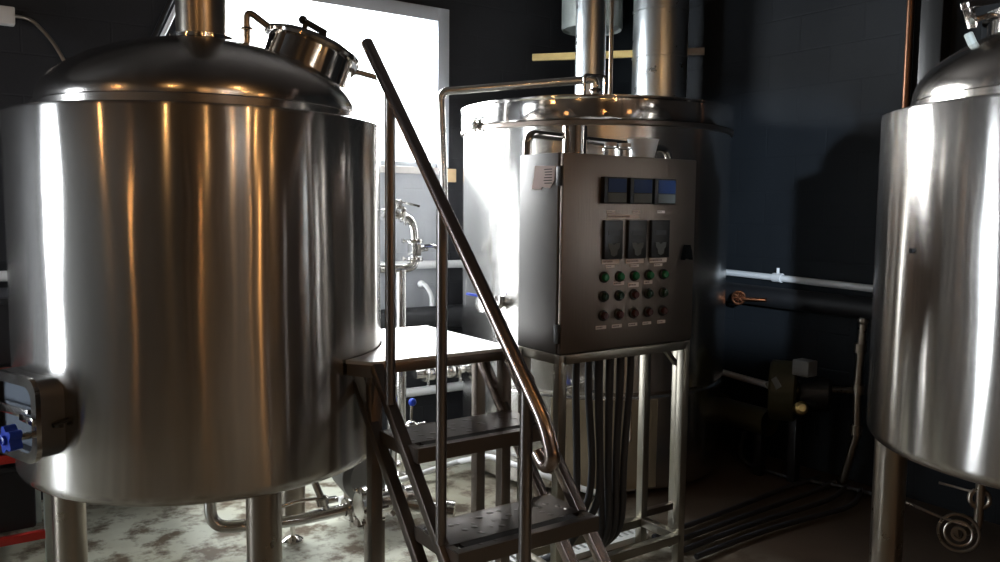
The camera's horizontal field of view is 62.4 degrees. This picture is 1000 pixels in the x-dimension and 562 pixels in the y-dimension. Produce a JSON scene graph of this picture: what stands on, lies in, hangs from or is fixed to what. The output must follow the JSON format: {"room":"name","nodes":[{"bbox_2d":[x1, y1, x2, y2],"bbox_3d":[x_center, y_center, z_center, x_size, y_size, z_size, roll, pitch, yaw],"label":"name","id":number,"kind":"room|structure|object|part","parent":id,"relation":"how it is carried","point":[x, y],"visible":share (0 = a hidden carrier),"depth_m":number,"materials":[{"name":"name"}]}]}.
{"room":"processing plant","nodes":[
{"label":"processing plant","id":0,"kind":"room"},
{"bbox_2d":[0,0,608,499],"bbox_3d":[-2.043,-0.566,4.289,7.150,3.300,0.204,-3,6,-35],"label":"wall","id":1,"kind":"structure","parent":0,"point":[491,41],"depth_m":5.30,"materials":[{"name":"paint"}]},
{"bbox_2d":[0,5,64,60],"bbox_3d":[-2.261,-0.839,3.949,0.429,0.900,0.070,-3,6,-35],"label":"junction box","id":2,"kind":"object","parent":1,"relation":"attached to","point":[7,13],"visible":0.55,"depth_m":3.87,"materials":[{"name":"plastic"}]},
{"bbox_2d":[151,0,174,36],"bbox_3d":[-1.701,-1.381,4.244,0.270,0.500,0.138,-3,6,-35],"label":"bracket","id":3,"kind":"object","parent":1,"relation":"attached to","point":[168,4],"visible":0.29,"depth_m":4.21,"materials":[{"name":"white metal"}]},
{"bbox_3d":[-1.666,-1.379,4.220,0.212,0.430,0.024,-2,6,-29],"label":"rod","id":4,"kind":"part","parent":3,"relation":"part of","materials":[{"name":"white metal"}]},
{"bbox_2d":[0,304,461,366],"bbox_3d":[-1.743,0.299,4.313,4.800,0.150,0.150,-3,6,-35],"label":"insulated pipe","id":5,"kind":"object","parent":1,"relation":"attached to","point":[415,316],"visible":0.02,"depth_m":5.13,"materials":[{"name":"black rubber"}]},
{"bbox_2d":[0,260,462,281],"bbox_3d":[-1.823,-0.047,4.316,4.700,0.081,0.052,-3,6,-35],"label":"conduit","id":6,"kind":"object","parent":1,"relation":"attached to","point":[430,264],"visible":0.02,"depth_m":5.23,"materials":[{"name":"white"}]},
{"bbox_2d":[271,0,448,174],"bbox_3d":[-1.026,-1.171,4.849,1.630,1.040,0.150,-3,6,-35],"label":"window frame","id":7,"kind":"structure","parent":1,"relation":"in","point":[437,19],"depth_m":5.18,"materials":[{"name":"white paint"}]},
{"bbox_3d":[-1.055,-0.674,4.875,1.570,0.043,0.150,-3,6,-35],"label":"sill","id":8,"kind":"part","parent":7,"relation":"part of","materials":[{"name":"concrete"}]},
{"bbox_2d":[418,280,433,305],"bbox_3d":[-0.475,0.079,5.226,0.114,0.164,0.055,4,6,31],"label":"pipe","id":9,"kind":"object","parent":1,"relation":"attached to","point":[421,284],"depth_m":5.21,"materials":[{"name":"white plastic"}]},
{"bbox_2d":[406,381,462,397],"bbox_3d":[-0.765,0.719,5.129,2.100,0.068,0.060,-3,6,-35],"label":"conduit","id":10,"kind":"object","parent":1,"relation":"attached to","point":[453,386],"visible":0.02,"depth_m":5.31,"materials":[{"name":"white"}]},
{"bbox_2d":[413,365,465,385],"bbox_3d":[-0.503,0.471,4.925,0.320,0.166,0.674,-3,6,-35],"label":"pipe manifold","id":11,"kind":"object","parent":1,"relation":"attached to","point":[425,375],"visible":0.48,"depth_m":4.62,"materials":[{"name":"silver metal"}]},
{"bbox_2d":[447,169,455,181],"bbox_3d":[-0.326,-0.682,5.333,0.090,0.085,0.020,-3,6,-35],"label":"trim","id":12,"kind":"structure","parent":1,"relation":"attached to","point":[451,173],"depth_m":5.33,"materials":[{"name":"beige wood"}]},
{"bbox_2d":[0,441,999,561],"bbox_3d":[0.332,1.463,0.991,7.150,0.120,8.620,-3,6,-35],"label":"floor","id":13,"kind":"structure","parent":0,"point":[114,533],"depth_m":3.81,"materials":[{"name":"concrete"}]},
{"bbox_2d":[0,367,53,561],"bbox_3d":[-2.473,0.741,3.298,1.146,0.860,0.534,-3,6,-35],"label":"storage rack","id":14,"kind":"object","parent":13,"relation":"on","point":[46,533],"visible":0.28,"depth_m":3.41,"materials":[{"name":"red metal"}]},
{"bbox_2d":[0,287,10,365],"bbox_3d":[-2.464,0.203,3.253,1.040,0.280,0.460,-3,6,-35],"label":"crate","id":15,"kind":"object","parent":14,"relation":"on","point":[5,356],"visible":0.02,"depth_m":3.32,"materials":[{"name":"black"}]},
{"bbox_2d":[0,453,35,532],"bbox_3d":[-2.471,0.890,3.313,1.040,0.280,0.460,-3,6,-35],"label":"crate","id":16,"kind":"object","parent":14,"relation":"on","point":[17,498],"visible":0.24,"depth_m":3.38,"materials":[{"name":"black"}]},
{"bbox_3d":[-2.158,0.699,3.818,0.034,0.860,0.034,-3,6,-35],"label":"post","id":17,"kind":"part","parent":14,"relation":"part of","materials":[{"name":"grey metal"}]},
{"bbox_3d":[-1.873,0.738,3.409,0.034,0.860,0.034,-3,6,-35],"label":"post","id":18,"kind":"part","parent":14,"relation":"part of","materials":[{"name":"grey metal"}]},
{"bbox_2d":[0,0,380,561],"bbox_3d":[-1.084,-0.422,3.042,1.297,3.250,1.304,0,5,-10],"label":"tank","id":19,"kind":"object","parent":13,"relation":"on","point":[192,213],"visible":0.98,"depth_m":2.53,"materials":[{"name":"silver metal"}]},
{"bbox_3d":[-1.448,0.466,2.429,0.077,0.080,0.045,4,6,35],"label":"star knob","id":20,"kind":"part","parent":19,"relation":"part of","materials":[{"name":"blue plastic"}]},
{"bbox_3d":[-1.465,0.406,2.627,0.302,0.206,0.105,4,6,35],"label":"hatch door","id":21,"kind":"part","parent":19,"relation":"part of","materials":[{"name":"grey metal"}]},
{"bbox_3d":[-1.465,0.406,2.627,0.340,0.244,0.165,4,6,35],"label":"hatch frame","id":22,"kind":"part","parent":19,"relation":"part of","materials":[{"name":"silver metal"}]},
{"bbox_3d":[-1.607,0.850,3.076,0.115,0.500,0.115,-3,6,-35],"label":"leg","id":23,"kind":"part","parent":19,"relation":"part of","materials":[{"name":"silver metal"}]},
{"bbox_3d":[-0.789,0.885,2.763,0.115,0.500,0.115,-3,6,-35],"label":"leg","id":24,"kind":"part","parent":19,"relation":"part of","materials":[{"name":"silver metal"}]},
{"bbox_2d":[204,482,353,532],"bbox_3d":[-0.864,0.842,3.244,0.567,0.299,0.110,-1,5,-18],"label":"drain pipe","id":25,"kind":"object","parent":19,"relation":"attached to","point":[345,509],"visible":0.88,"depth_m":3.25,"materials":[{"name":"silver metal"}]},
{"bbox_3d":[-0.801,0.880,3.255,0.194,0.038,0.019,-1,5,-20],"label":"valve handle","id":26,"kind":"part","parent":25,"relation":"part of","materials":[{"name":"silver metal"}]},
{"bbox_3d":[-0.919,0.808,3.635,0.115,0.500,0.115,-3,6,-35],"label":"leg","id":27,"kind":"part","parent":19,"relation":"part of","materials":[{"name":"silver metal"}]},
{"bbox_3d":[-0.732,-0.904,3.213,0.359,0.147,0.380,-3,6,-35],"label":"manway lid","id":28,"kind":"part","parent":19,"relation":"part of","materials":[{"name":"silver metal"}]},
{"bbox_2d":[332,456,455,561],"bbox_3d":[-0.541,0.967,3.667,0.400,0.385,0.791,-3,6,-35],"label":"pump","id":29,"kind":"object","parent":13,"relation":"on","point":[353,482],"visible":0.38,"depth_m":3.44,"materials":[{"name":"silver metal"}]},
{"bbox_3d":[-0.646,0.888,3.895,0.270,0.270,0.280,-2,6,-26],"label":"motor","id":30,"kind":"part","parent":29,"relation":"part of","materials":[{"name":"silver metal"}]},
{"bbox_2d":[408,499,455,517],"bbox_3d":[-0.296,0.965,3.472,0.220,0.101,0.090,1,5,2],"label":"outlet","id":31,"kind":"object","parent":29,"relation":"attached to","point":[412,503],"depth_m":3.44,"materials":[{"name":"silver metal"}]},
{"bbox_2d":[385,385,425,468],"bbox_3d":[-0.486,0.817,4.151,0.244,0.600,0.099,-2,6,-27],"label":"pipe","id":32,"kind":"object","parent":13,"relation":"on","point":[412,402],"visible":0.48,"depth_m":4.13,"materials":[{"name":"silver metal"}]},
{"bbox_3d":[-0.446,0.672,4.149,0.022,0.111,0.016,-3,6,-35],"label":"stem","id":33,"kind":"part","parent":32,"relation":"part of","materials":[{"name":"silver metal"}]},
{"bbox_2d":[380,199,435,476],"bbox_3d":[-0.522,0.313,4.539,0.468,1.536,0.139,-3,6,-35],"label":"valve pipework","id":34,"kind":"object","parent":13,"relation":"on","point":[414,249],"visible":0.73,"depth_m":4.50,"materials":[{"name":"silver metal"}]},
{"bbox_3d":[-0.522,-0.421,4.421,0.193,0.051,0.024,-2,6,-29],"label":"lever","id":35,"kind":"part","parent":34,"relation":"part of","materials":[{"name":"silver metal"}]},
{"bbox_3d":[-0.367,-0.178,4.587,0.119,0.058,0.023,-2,5,-24],"label":"valve handle","id":36,"kind":"part","parent":34,"relation":"part of","materials":[{"name":"silver metal"}]},
{"bbox_2d":[338,454,595,502],"bbox_3d":[-0.120,1.008,4.379,1.402,0.149,0.544,0,5,-3],"label":"hose","id":37,"kind":"object","parent":13,"relation":"on","point":[452,463],"visible":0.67,"depth_m":4.41,"materials":[{"name":"white"}]},
{"bbox_2d":[346,38,610,561],"bbox_3d":[-0.113,0.226,2.797,0.670,2.043,1.674,-3,6,-35],"label":"stair","id":38,"kind":"structure","parent":13,"relation":"on","point":[503,530],"depth_m":2.63,"materials":[{"name":"silver metal"}]},
{"bbox_3d":[-0.432,0.756,2.842,0.042,0.950,0.042,-3,6,-35],"label":"leg","id":39,"kind":"part","parent":38,"relation":"part of","materials":[{"name":"silver metal"}]},
{"bbox_3d":[-0.351,-0.097,2.635,0.033,0.999,0.033,-3,6,-35],"label":"rail post","id":40,"kind":"part","parent":38,"relation":"part of","materials":[{"name":"silver metal"}]},
{"bbox_3d":[-0.406,0.242,3.206,0.651,0.012,0.675,-3,6,-35],"label":"platform plate","id":41,"kind":"part","parent":38,"relation":"part of","materials":[{"name":"white metal"}]},
{"bbox_3d":[-0.401,0.269,3.204,0.647,0.042,0.677,-3,6,-35],"label":"platform frame","id":42,"kind":"part","parent":38,"relation":"part of","materials":[{"name":"silver metal"}]},
{"bbox_3d":[-0.170,0.278,2.400,0.033,1.004,0.033,-3,6,-35],"label":"rail post","id":43,"kind":"part","parent":38,"relation":"part of","materials":[{"name":"silver metal"}]},
{"bbox_3d":[-0.107,0.521,2.807,0.535,0.047,0.262,-3,6,-35],"label":"tread frame","id":44,"kind":"part","parent":38,"relation":"part of","materials":[{"name":"silver metal"}]},
{"bbox_3d":[-0.154,-0.164,2.345,0.039,1.190,1.042,-3,6,-35],"label":"handrail","id":45,"kind":"part","parent":38,"relation":"part of","materials":[{"name":"silver metal"}]},
{"bbox_3d":[-0.088,0.718,3.328,0.042,0.950,0.042,-3,6,-35],"label":"leg","id":46,"kind":"part","parent":38,"relation":"part of","materials":[{"name":"silver metal"}]},
{"bbox_3d":[0.012,0.734,3.148,0.042,0.950,0.042,-3,6,-35],"label":"leg","id":47,"kind":"part","parent":38,"relation":"part of","materials":[{"name":"silver metal"}]},
{"bbox_3d":[0.027,0.788,2.632,0.535,0.047,0.262,-3,6,-35],"label":"tread frame","id":48,"kind":"part","parent":38,"relation":"part of","materials":[{"name":"silver metal"}]},
{"bbox_3d":[0.062,0.760,2.099,0.033,1.011,0.033,-3,6,-35],"label":"rail post","id":49,"kind":"part","parent":38,"relation":"part of","materials":[{"name":"silver metal"}]},
{"bbox_2d":[437,76,600,307],"bbox_3d":[0.090,0.017,4.339,0.853,2.173,0.066,0,5,-4],"label":"pipe","id":50,"kind":"object","parent":13,"relation":"on","point":[578,80],"visible":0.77,"depth_m":4.23,"materials":[{"name":"silver metal"}]},
{"bbox_2d":[458,510,647,561],"bbox_3d":[0.247,1.155,3.657,0.810,0.027,0.360,-3,6,-35],"label":"drain grate","id":51,"kind":"object","parent":13,"relation":"on","point":[627,537],"visible":0.16,"depth_m":3.61,"materials":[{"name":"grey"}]},
{"bbox_2d":[460,73,735,490],"bbox_3d":[0.498,-0.033,4.894,1.713,2.184,1.586,-3,6,-35],"label":"kettle","id":52,"kind":"object","parent":13,"relation":"on","point":[493,132],"visible":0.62,"depth_m":4.32,"materials":[{"name":"silver metal"}]},
{"bbox_2d":[575,0,606,93],"bbox_3d":[0.530,-1.617,4.781,0.230,1.180,0.230,-3,6,-35],"label":"stack","id":53,"kind":"object","parent":52,"relation":"on","point":[590,48],"visible":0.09,"depth_m":4.73,"materials":[{"name":"silver metal"}]},
{"bbox_3d":[0.491,-1.013,4.275,0.157,0.125,0.017,-3,6,-35],"label":"lid handle","id":54,"kind":"part","parent":52,"relation":"part of","materials":[{"name":"silver metal"}]},
{"bbox_3d":[0.559,-0.957,4.849,1.586,0.185,1.586,-3,6,-35],"label":"lid","id":55,"kind":"part","parent":52,"relation":"part of","materials":[{"name":"silver metal"}]},
{"bbox_3d":[0.538,0.840,4.262,0.553,0.465,0.060,1,5,0],"label":"access panel","id":56,"kind":"part","parent":52,"relation":"part of","materials":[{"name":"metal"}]},
{"bbox_2d":[608,0,613,93],"bbox_3d":[0.662,-1.631,4.872,0.027,1.205,0.027,-3,6,-35],"label":"conduit","id":57,"kind":"object","parent":52,"relation":"on","point":[611,17],"visible":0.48,"depth_m":4.88,"materials":[{"name":"silver metal"}]},
{"bbox_3d":[0.661,0.743,4.217,0.016,0.175,0.043,0,5,-9],"label":"handle","id":58,"kind":"part","parent":52,"relation":"part of","materials":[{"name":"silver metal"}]},
{"bbox_2d":[631,0,688,96],"bbox_3d":[0.995,-1.631,5.103,0.344,1.238,0.344,-3,6,-35],"label":"duct","id":59,"kind":"object","parent":52,"relation":"on","point":[660,27],"visible":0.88,"depth_m":4.98,"materials":[{"name":"silver metal"}]},
{"bbox_2d":[516,130,695,561],"bbox_3d":[0.503,0.304,3.352,0.900,1.779,0.329,-3,6,-35],"label":"control panel","id":60,"kind":"object","parent":13,"relation":"on","point":[606,251],"visible":0.97,"depth_m":3.12,"materials":[{"name":"silver metal"}]},
{"bbox_3d":[0.091,0.726,3.226,0.036,0.954,0.036,-3,6,-35],"label":"stand leg","id":61,"kind":"part","parent":60,"relation":"part of","materials":[{"name":"silver metal"}]},
{"bbox_2d":[531,166,555,189],"bbox_3d":[0.158,-0.378,3.010,0.004,0.088,0.140,-3,6,-35],"label":"paper note","id":62,"kind":"object","parent":60,"relation":"attached to","point":[544,176],"visible":1,"depth_m":3.01,"materials":[{"name":"white paper"}]},
{"bbox_3d":[0.215,0.743,3.048,0.036,0.954,0.036,-3,6,-35],"label":"stand leg","id":63,"kind":"part","parent":60,"relation":"part of","materials":[{"name":"silver metal"}]},
{"bbox_2d":[540,363,580,561],"bbox_3d":[0.234,0.711,3.283,0.044,0.931,0.214,-4,7,-42],"label":"cable conduit","id":64,"kind":"object","parent":60,"relation":"hanging from","point":[575,367],"visible":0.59,"depth_m":3.19,"materials":[{"name":"grey rubber"}]},
{"bbox_2d":[548,361,594,553],"bbox_3d":[0.281,0.702,3.314,0.204,0.917,0.052,2,5,20],"label":"cable conduit","id":65,"kind":"object","parent":60,"relation":"hanging from","point":[588,365],"visible":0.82,"depth_m":3.27,"materials":[{"name":"grey rubber"}]},
{"bbox_2d":[563,125,586,153],"bbox_3d":[0.279,-0.523,3.075,0.092,0.105,0.092,-3,6,-35],"label":"pipe stub","id":66,"kind":"object","parent":60,"relation":"on","point":[574,136],"visible":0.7,"depth_m":3.04,"materials":[{"name":"silver metal"}]},
{"bbox_2d":[576,360,603,539],"bbox_3d":[0.325,0.700,3.337,0.206,0.917,0.048,5,7,40],"label":"cable conduit","id":67,"kind":"object","parent":60,"relation":"hanging from","point":[598,364],"visible":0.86,"depth_m":3.26,"materials":[{"name":"grey rubber"}]},
{"bbox_2d":[597,360,604,539],"bbox_3d":[0.409,0.703,3.372,0.050,0.928,0.151,1,5,6],"label":"cable conduit","id":68,"kind":"object","parent":60,"relation":"hanging from","point":[601,511],"visible":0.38,"depth_m":3.33,"materials":[{"name":"grey rubber"}]},
{"bbox_3d":[0.424,0.265,3.281,0.684,0.036,0.253,-3,6,-35],"label":"stand frame","id":69,"kind":"part","parent":60,"relation":"part of","materials":[{"name":"silver metal"}]},
{"bbox_3d":[0.416,1.075,3.352,0.684,0.036,0.253,-3,6,-35],"label":"stand frame","id":70,"kind":"part","parent":60,"relation":"part of","materials":[{"name":"silver metal"}]},
{"bbox_2d":[602,359,612,546],"bbox_3d":[0.430,0.704,3.381,0.044,0.929,0.173,0,5,-6],"label":"cable conduit","id":71,"kind":"object","parent":60,"relation":"hanging from","point":[609,362],"visible":0.93,"depth_m":3.30,"materials":[{"name":"grey rubber"}]},
{"bbox_2d":[605,359,613,514],"bbox_3d":[0.435,0.701,3.408,0.037,0.928,0.156,0,5,-7],"label":"cable conduit","id":72,"kind":"object","parent":60,"relation":"hanging from","point":[613,359],"visible":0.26,"depth_m":3.31,"materials":[{"name":"grey rubber"}]},
{"bbox_2d":[603,142,617,155],"bbox_3d":[0.433,-0.513,3.231,0.060,0.061,0.060,-3,6,-35],"label":"jar","id":73,"kind":"object","parent":60,"relation":"on","point":[610,148],"visible":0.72,"depth_m":3.21,"materials":[{"name":"clear glass"}]},
{"bbox_3d":[0.433,-0.536,3.229,0.048,0.015,0.048,-3,6,-35],"label":"lid","id":74,"kind":"part","parent":73,"relation":"part of","materials":[{"name":"grey metal"}]},
{"bbox_2d":[605,357,623,547],"bbox_3d":[0.453,0.701,3.412,0.036,0.930,0.184,-1,5,-17],"label":"cable conduit","id":75,"kind":"object","parent":60,"relation":"hanging from","point":[620,361],"visible":0.9,"depth_m":3.32,"materials":[{"name":"grey rubber"}]},
{"bbox_2d":[612,357,624,475],"bbox_3d":[0.459,0.699,3.438,0.044,0.929,0.169,-1,5,-19],"label":"cable conduit","id":76,"kind":"object","parent":60,"relation":"hanging from","point":[624,357],"visible":0.19,"depth_m":3.35,"materials":[{"name":"grey rubber"}]},
{"bbox_2d":[607,356,633,545],"bbox_3d":[0.487,0.699,3.445,0.053,0.930,0.201,-1,5,-20],"label":"cable conduit","id":77,"kind":"object","parent":60,"relation":"hanging from","point":[630,360],"visible":0.83,"depth_m":3.35,"materials":[{"name":"grey rubber"}]},
{"bbox_2d":[618,143,631,155],"bbox_3d":[0.494,-0.516,3.274,0.060,0.061,0.060,-3,6,-35],"label":"jar","id":78,"kind":"object","parent":60,"relation":"on","point":[624,149],"visible":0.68,"depth_m":3.25,"materials":[{"name":"clear glass"}]},
{"bbox_3d":[0.495,-0.539,3.272,0.048,0.015,0.048,-3,6,-35],"label":"lid","id":79,"kind":"part","parent":78,"relation":"part of","materials":[{"name":"grey metal"}]},
{"bbox_3d":[0.498,-0.109,3.151,0.684,0.725,0.021,-3,6,-35],"label":"door","id":80,"kind":"part","parent":60,"relation":"part of","materials":[{"name":"silver metal"}]},
{"bbox_2d":[627,138,658,157],"bbox_3d":[0.577,-0.530,3.330,0.130,0.080,0.130,-3,6,-35],"label":"plastic cup","id":81,"kind":"object","parent":60,"relation":"on","point":[641,147],"visible":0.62,"depth_m":3.28,"materials":[{"name":"white"}]},
{"bbox_3d":[0.624,0.699,3.594,0.036,0.954,0.036,-3,6,-35],"label":"stand leg","id":82,"kind":"part","parent":60,"relation":"part of","materials":[{"name":"silver metal"}]},
{"bbox_3d":[0.704,1.020,3.689,0.212,0.030,0.030,-3,6,-35],"label":"rail","id":83,"kind":"part","parent":60,"relation":"part of","materials":[{"name":"silver metal"}]},
{"bbox_3d":[0.793,0.702,3.723,0.036,0.930,0.036,-3,6,-35],"label":"stand leg","id":84,"kind":"part","parent":60,"relation":"part of","materials":[{"name":"silver metal"}]},
{"bbox_3d":[0.748,0.716,3.416,0.036,0.954,0.036,-3,6,-35],"label":"stand leg","id":85,"kind":"part","parent":60,"relation":"part of","materials":[{"name":"silver metal"}]},
{"bbox_2d":[652,475,821,538],"bbox_3d":[1.226,1.117,4.139,1.385,0.025,0.042,-3,6,-39],"label":"hose","id":86,"kind":"object","parent":13,"relation":"on","point":[689,524],"visible":0.94,"depth_m":4.12,"materials":[{"name":"grey rubber"}]},
{"bbox_2d":[668,479,835,546],"bbox_3d":[1.287,1.125,4.053,1.385,0.025,0.045,-3,6,-39],"label":"hose","id":87,"kind":"object","parent":13,"relation":"on","point":[732,520],"visible":0.95,"depth_m":4.01,"materials":[{"name":"grey rubber"}]},
{"bbox_2d":[684,483,849,552],"bbox_3d":[1.344,1.132,3.975,1.387,0.025,0.079,-3,6,-39],"label":"hose","id":88,"kind":"object","parent":13,"relation":"on","point":[843,489],"visible":0.96,"depth_m":3.90,"materials":[{"name":"grey rubber"}]},
{"bbox_2d":[720,358,831,482],"bbox_3d":[1.435,0.733,4.746,0.347,0.702,0.968,-3,6,-35],"label":"gas burner","id":89,"kind":"object","parent":13,"relation":"on","point":[813,393],"visible":0.91,"depth_m":4.47,"materials":[{"name":"black metal"}]},
{"bbox_3d":[1.465,0.557,4.421,0.004,0.100,0.104,-3,6,-35],"label":"rating plate","id":90,"kind":"part","parent":89,"relation":"part of","materials":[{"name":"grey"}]},
{"bbox_3d":[1.706,0.611,4.461,0.160,0.180,0.180,2,5,18],"label":"motor","id":91,"kind":"part","parent":89,"relation":"part of","materials":[{"name":"black metal"}]},
{"bbox_2d":[694,487,862,559],"bbox_3d":[1.401,1.139,3.897,1.388,0.025,0.112,-3,6,-39],"label":"hose","id":92,"kind":"object","parent":13,"relation":"on","point":[856,500],"visible":1,"depth_m":3.83,"materials":[{"name":"grey rubber"}]},
{"bbox_2d":[738,430,871,495],"bbox_3d":[1.704,0.996,4.498,0.896,0.222,0.066,5,7,44],"label":"gas hose","id":93,"kind":"object","parent":13,"relation":"on","point":[740,449],"visible":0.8,"depth_m":4.60,"materials":[{"name":"grey rubber"}]},
{"bbox_2d":[832,317,868,483],"bbox_3d":[1.817,0.640,4.422,0.257,0.923,0.101,1,5,7],"label":"gas line","id":94,"kind":"object","parent":13,"relation":"on","point":[857,389],"visible":0.97,"depth_m":4.38,"materials":[{"name":"silver metal"}]},
{"bbox_2d":[867,0,999,561],"bbox_3d":[1.952,0.147,2.769,1.284,2.225,1.284,-3,6,-35],"label":"tank","id":95,"kind":"object","parent":13,"relation":"on","point":[933,401],"visible":1,"depth_m":2.56,"materials":[{"name":"silver metal"}]},
{"bbox_3d":[1.461,0.821,3.101,0.115,0.615,0.115,-3,6,-35],"label":"leg","id":96,"kind":"part","parent":95,"relation":"part of","materials":[{"name":"silver metal"}]},
{"bbox_2d":[905,481,991,552],"bbox_3d":[1.637,0.756,3.098,0.351,0.453,0.132,6,7,45],"label":"valve","id":97,"kind":"object","parent":95,"relation":"attached to","point":[958,533],"visible":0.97,"depth_m":3.02,"materials":[{"name":"silver metal"}]},
{"bbox_3d":[1.658,0.885,3.158,0.015,0.051,0.314,-4,7,-42],"label":"lever","id":98,"kind":"part","parent":97,"relation":"part of","materials":[{"name":"silver metal"}]},
{"bbox_3d":[1.717,0.774,3.084,0.010,0.015,0.142,-4,7,-43],"label":"lever","id":99,"kind":"part","parent":97,"relation":"part of","materials":[{"name":"silver metal"}]},
{"bbox_2d":[612,0,999,524],"bbox_3d":[3.208,-0.384,2.813,0.200,3.300,8.220,-3,6,-35],"label":"wall","id":100,"kind":"structure","parent":0,"point":[810,85],"depth_m":4.73,"materials":[{"name":"paint"}]},
{"bbox_2d":[532,47,704,60],"bbox_3d":[0.766,-1.490,5.427,1.127,0.045,0.036,2,5,14],"label":"brace","id":101,"kind":"object","parent":100,"relation":"attached to","point":[691,51],"visible":0.48,"depth_m":5.48,"materials":[{"name":"wood"}]},
{"bbox_2d":[722,369,767,388],"bbox_3d":[1.492,0.598,5.134,0.042,0.076,0.622,-3,6,-35],"label":"conduit","id":102,"kind":"object","parent":100,"relation":"attached to","point":[758,382],"visible":0.39,"depth_m":5.08,"materials":[{"name":"white"}]},
{"bbox_2d":[725,282,871,320],"bbox_3d":[1.572,0.091,4.885,0.120,0.140,2.201,-3,6,-35],"label":"insulated pipe","id":103,"kind":"object","parent":100,"relation":"attached to","point":[856,307],"visible":0.32,"depth_m":4.60,"materials":[{"name":"black rubber"}]},
{"bbox_2d":[731,290,766,304],"bbox_3d":[1.487,0.099,4.903,0.217,0.088,0.139,4,6,32],"label":"valve","id":104,"kind":"object","parent":103,"relation":"attached to","point":[738,295],"visible":1,"depth_m":4.88,"materials":[{"name":"orange metal"}]},
{"bbox_3d":[1.491,0.108,4.837,0.140,0.027,0.024,4,6,34],"label":"spout","id":105,"kind":"part","parent":104,"relation":"part of","materials":[{"name":"orange metal"}]},
{"bbox_2d":[726,268,872,291],"bbox_3d":[1.590,-0.035,4.947,0.056,0.100,2.101,-3,6,-35],"label":"conduit","id":106,"kind":"object","parent":100,"relation":"attached to","point":[779,277],"visible":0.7,"depth_m":4.74,"materials":[{"name":"white"}]},
{"bbox_2d":[901,0,914,107],"bbox_3d":[2.068,-1.055,4.188,0.037,2.215,0.038,-3,6,-35],"label":"pipe","id":107,"kind":"object","parent":100,"relation":"attached to","point":[910,12],"visible":0.48,"depth_m":4.17,"materials":[{"name":"orange metal"}]},
{"bbox_2d":[917,0,951,83],"bbox_3d":[2.134,-1.054,4.062,0.085,2.195,0.110,-3,6,-35],"label":"pipe","id":108,"kind":"object","parent":100,"relation":"attached to","point":[935,23],"visible":0.1,"depth_m":4.02,"materials":[{"name":"grey metal"}]},
{"bbox_3d":[0.366,-1.934,0.695,7.150,0.100,8.620,-3,6,-35],"label":"ceiling","id":109,"kind":"structure","parent":0,"visible":0},
{"bbox_2d":[561,0,624,35],"bbox_3d":[0.624,-1.996,5.544,0.410,0.615,0.410,-3,6,-35],"label":"drum","id":110,"kind":"object","parent":109,"relation":"hanging from","point":[568,6],"visible":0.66,"depth_m":5.45,"materials":[{"name":"grey metal"}]}
]}

